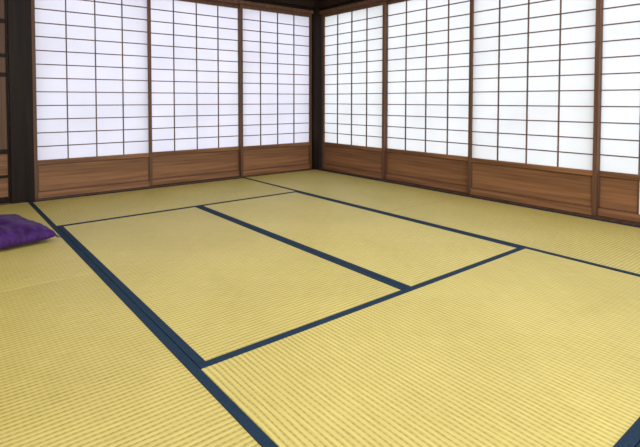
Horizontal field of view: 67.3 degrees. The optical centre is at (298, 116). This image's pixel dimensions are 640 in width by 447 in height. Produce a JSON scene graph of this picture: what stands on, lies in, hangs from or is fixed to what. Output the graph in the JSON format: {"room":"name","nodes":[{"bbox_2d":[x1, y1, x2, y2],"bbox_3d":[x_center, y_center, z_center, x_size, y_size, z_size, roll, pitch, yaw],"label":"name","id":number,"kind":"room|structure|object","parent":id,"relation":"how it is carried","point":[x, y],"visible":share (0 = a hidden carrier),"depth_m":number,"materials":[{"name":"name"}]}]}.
{"room":"traditional dwelling","nodes":[
{"label":"traditional dwelling","id":0,"kind":"room"},
{"bbox_3d":[0.091,0.821,1.856,5.168,0.069,6.186,-2,3,-37],"label":"floor","id":1,"kind":"structure","parent":0,"visible":0},
{"bbox_2d":[6,0,34,203],"bbox_3d":[-2.189,-0.556,3.755,0.159,2.550,0.122,-2,3,-37],"label":"wooden post","id":2,"kind":"object","parent":1,"relation":"on","point":[19,33],"visible":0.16,"depth_m":3.72,"materials":[{"name":"brown wood"}]},
{"bbox_2d":[0,201,100,291],"bbox_3d":[-1.891,0.729,2.728,0.949,0.052,1.935,-2,3,-37],"label":"mat","id":3,"kind":"object","parent":1,"relation":"on","point":[54,258],"visible":0.72,"depth_m":2.41,"materials":[{"name":"wicker"}]},
{"bbox_2d":[0,214,59,248],"bbox_3d":[-1.777,0.645,2.675,0.624,0.119,0.624,2,3,40],"label":"floor cushion","id":4,"kind":"object","parent":3,"relation":"on","point":[15,230],"visible":1,"depth_m":2.64,"materials":[{"name":"purple fabric"}]},
{"bbox_2d":[0,271,277,446],"bbox_3d":[-0.707,0.783,1.187,0.949,0.052,1.948,-2,3,-37],"label":"mat","id":5,"kind":"object","parent":1,"relation":"on","point":[82,365],"visible":1,"depth_m":1.36,"materials":[{"name":"wicker"}]},
{"bbox_2d":[32,178,297,226],"bbox_3d":[-1.054,0.685,3.987,1.909,0.052,0.956,-2,3,-37],"label":"mat","id":6,"kind":"object","parent":1,"relation":"on","point":[67,211],"visible":0.69,"depth_m":3.83,"materials":[{"name":"wicker"}]},
{"bbox_2d":[35,168,312,200],"bbox_3d":[-0.931,0.654,4.759,3.048,0.060,0.110,-2,3,-37],"label":"trim","id":7,"kind":"structure","parent":1,"relation":"on","point":[233,177],"depth_m":4.52,"materials":[{"name":"brown wood"}]},
{"bbox_2d":[31,0,152,198],"bbox_3d":[-1.730,-0.243,4.089,0.960,1.776,0.030,-2,3,-37],"label":"screen","id":8,"kind":"object","parent":7,"relation":"on","point":[92,79],"visible":0.98,"depth_m":4.07,"materials":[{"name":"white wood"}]},
{"bbox_2d":[151,0,239,184],"bbox_3d":[-0.999,-0.264,4.692,0.990,1.776,0.030,-2,3,-37],"label":"screen","id":9,"kind":"object","parent":7,"relation":"on","point":[195,43],"visible":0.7,"depth_m":4.68,"materials":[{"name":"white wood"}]},
{"bbox_2d":[239,4,311,175],"bbox_3d":[-0.234,-0.283,5.236,0.942,1.776,0.030,-2,3,-37],"label":"screen","id":10,"kind":"object","parent":7,"relation":"on","point":[275,45],"visible":0.99,"depth_m":5.21,"materials":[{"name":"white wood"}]},
{"bbox_2d":[58,206,404,364],"bbox_3d":[-0.532,0.736,2.534,0.965,0.052,1.982,-2,3,-37],"label":"mat","id":11,"kind":"object","parent":1,"relation":"on","point":[215,284],"visible":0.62,"depth_m":2.15,"materials":[{"name":"wicker"}]},
{"bbox_2d":[312,0,321,169],"bbox_3d":[0.205,-0.620,5.574,0.179,2.550,0.150,-2,3,-37],"label":"post","id":12,"kind":"object","parent":1,"relation":"on","point":[316,17],"visible":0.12,"depth_m":5.50,"materials":[{"name":"brown wood"}]},
{"bbox_2d":[242,169,464,212],"bbox_3d":[0.403,0.668,4.482,1.001,0.052,1.945,-2,3,-37],"label":"mat","id":13,"kind":"object","parent":1,"relation":"on","point":[372,194],"visible":0.64,"depth_m":4.30,"materials":[{"name":"wicker"}]},
{"bbox_2d":[200,192,518,287],"bbox_3d":[0.226,0.716,3.115,0.942,0.052,1.982,-2,3,-37],"label":"mat","id":14,"kind":"object","parent":1,"relation":"on","point":[404,252],"visible":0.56,"depth_m":2.82,"materials":[{"name":"wicker"}]},
{"bbox_2d":[197,247,639,446],"bbox_3d":[0.731,0.766,1.664,1.909,0.052,0.933,-2,3,-37],"label":"mat","id":15,"kind":"object","parent":1,"relation":"on","point":[520,346],"visible":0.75,"depth_m":1.44,"materials":[{"name":"wicker"}]},
{"bbox_2d":[319,168,639,226],"bbox_3d":[2.042,0.706,3.274,0.120,0.060,5.864,-2,3,-37],"label":"trim","id":16,"kind":"structure","parent":1,"relation":"on","point":[387,180],"depth_m":3.79,"materials":[{"name":"brown wood"}]},
{"bbox_2d":[322,1,386,178],"bbox_3d":[0.565,-0.280,5.140,0.030,1.776,0.950,-2,3,-37],"label":"screen","id":17,"kind":"object","parent":16,"relation":"on","point":[353,39],"visible":0.98,"depth_m":5.11,"materials":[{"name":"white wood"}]},
{"bbox_2d":[386,0,469,192],"bbox_3d":[1.168,-0.254,4.412,0.030,1.776,0.997,-2,3,-37],"label":"screen","id":18,"kind":"object","parent":16,"relation":"on","point":[427,41],"visible":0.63,"depth_m":4.39,"materials":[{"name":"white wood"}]},
{"bbox_2d":[467,0,601,215],"bbox_3d":[1.727,-0.227,3.628,0.030,1.776,0.983,-2,3,-37],"label":"screen","id":19,"kind":"object","parent":16,"relation":"on","point":[535,65],"visible":1,"depth_m":3.58,"materials":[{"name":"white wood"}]},
{"bbox_2d":[597,0,639,221],"bbox_3d":[2.335,-0.201,2.893,0.030,1.776,0.981,-2,3,-37],"label":"screen","id":20,"kind":"object","parent":16,"relation":"on","point":[619,124],"visible":0.99,"depth_m":3.18,"materials":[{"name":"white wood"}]},
{"bbox_2d":[385,196,639,276],"bbox_3d":[1.591,0.722,2.935,1.001,0.052,1.953,-2,3,-37],"label":"mat","id":21,"kind":"object","parent":1,"relation":"on","point":[615,246],"visible":0.73,"depth_m":2.99,"materials":[{"name":"wicker"}]},
{"bbox_3d":[-2.965,0.710,3.198,1.800,0.058,0.110,-2,3,-37],"label":"trim","id":22,"kind":"structure","parent":1,"relation":"on","visible":0},
{"bbox_2d":[0,0,10,202],"bbox_3d":[-2.626,-0.213,3.414,0.960,1.768,0.030,-2,3,-37],"label":"frame","id":23,"kind":"object","parent":22,"relation":"on","point":[2,151],"visible":1,"depth_m":3.69,"materials":[{"name":"brown wood"}]},
{"bbox_2d":[0,0,8,197],"bbox_3d":[-2.617,-0.214,3.428,0.910,1.708,0.010,-2,3,-37],"label":"boards","id":24,"kind":"object","parent":23,"relation":"attached to","point":[3,102],"visible":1,"depth_m":3.69,"materials":[{"name":"brown wood"}]},
{"bbox_3d":[-1.741,-1.572,4.077,5.068,0.542,0.060,-2,3,-37],"label":"wall","id":25,"kind":"structure","parent":0,"visible":0},
{"bbox_2d":[208,0,314,13],"bbox_3d":[-0.951,-1.231,4.662,3.118,0.180,0.135,-2,3,-37],"label":"trim","id":26,"kind":"structure","parent":25,"relation":"attached to","point":[301,6],"depth_m":5.19,"materials":[{"name":"brown wood"}]},
{"bbox_3d":[2.046,-1.542,3.225,0.060,0.542,5.906,-2,3,-37],"label":"wall","id":27,"kind":"structure","parent":0,"visible":0},
{"bbox_2d":[318,0,388,14],"bbox_3d":[2.039,-1.180,3.201,0.135,0.180,5.856,-2,3,-37],"label":"trim","id":28,"kind":"structure","parent":27,"relation":"attached to","point":[326,6],"depth_m":5.21,"materials":[{"name":"brown wood"}]}
]}

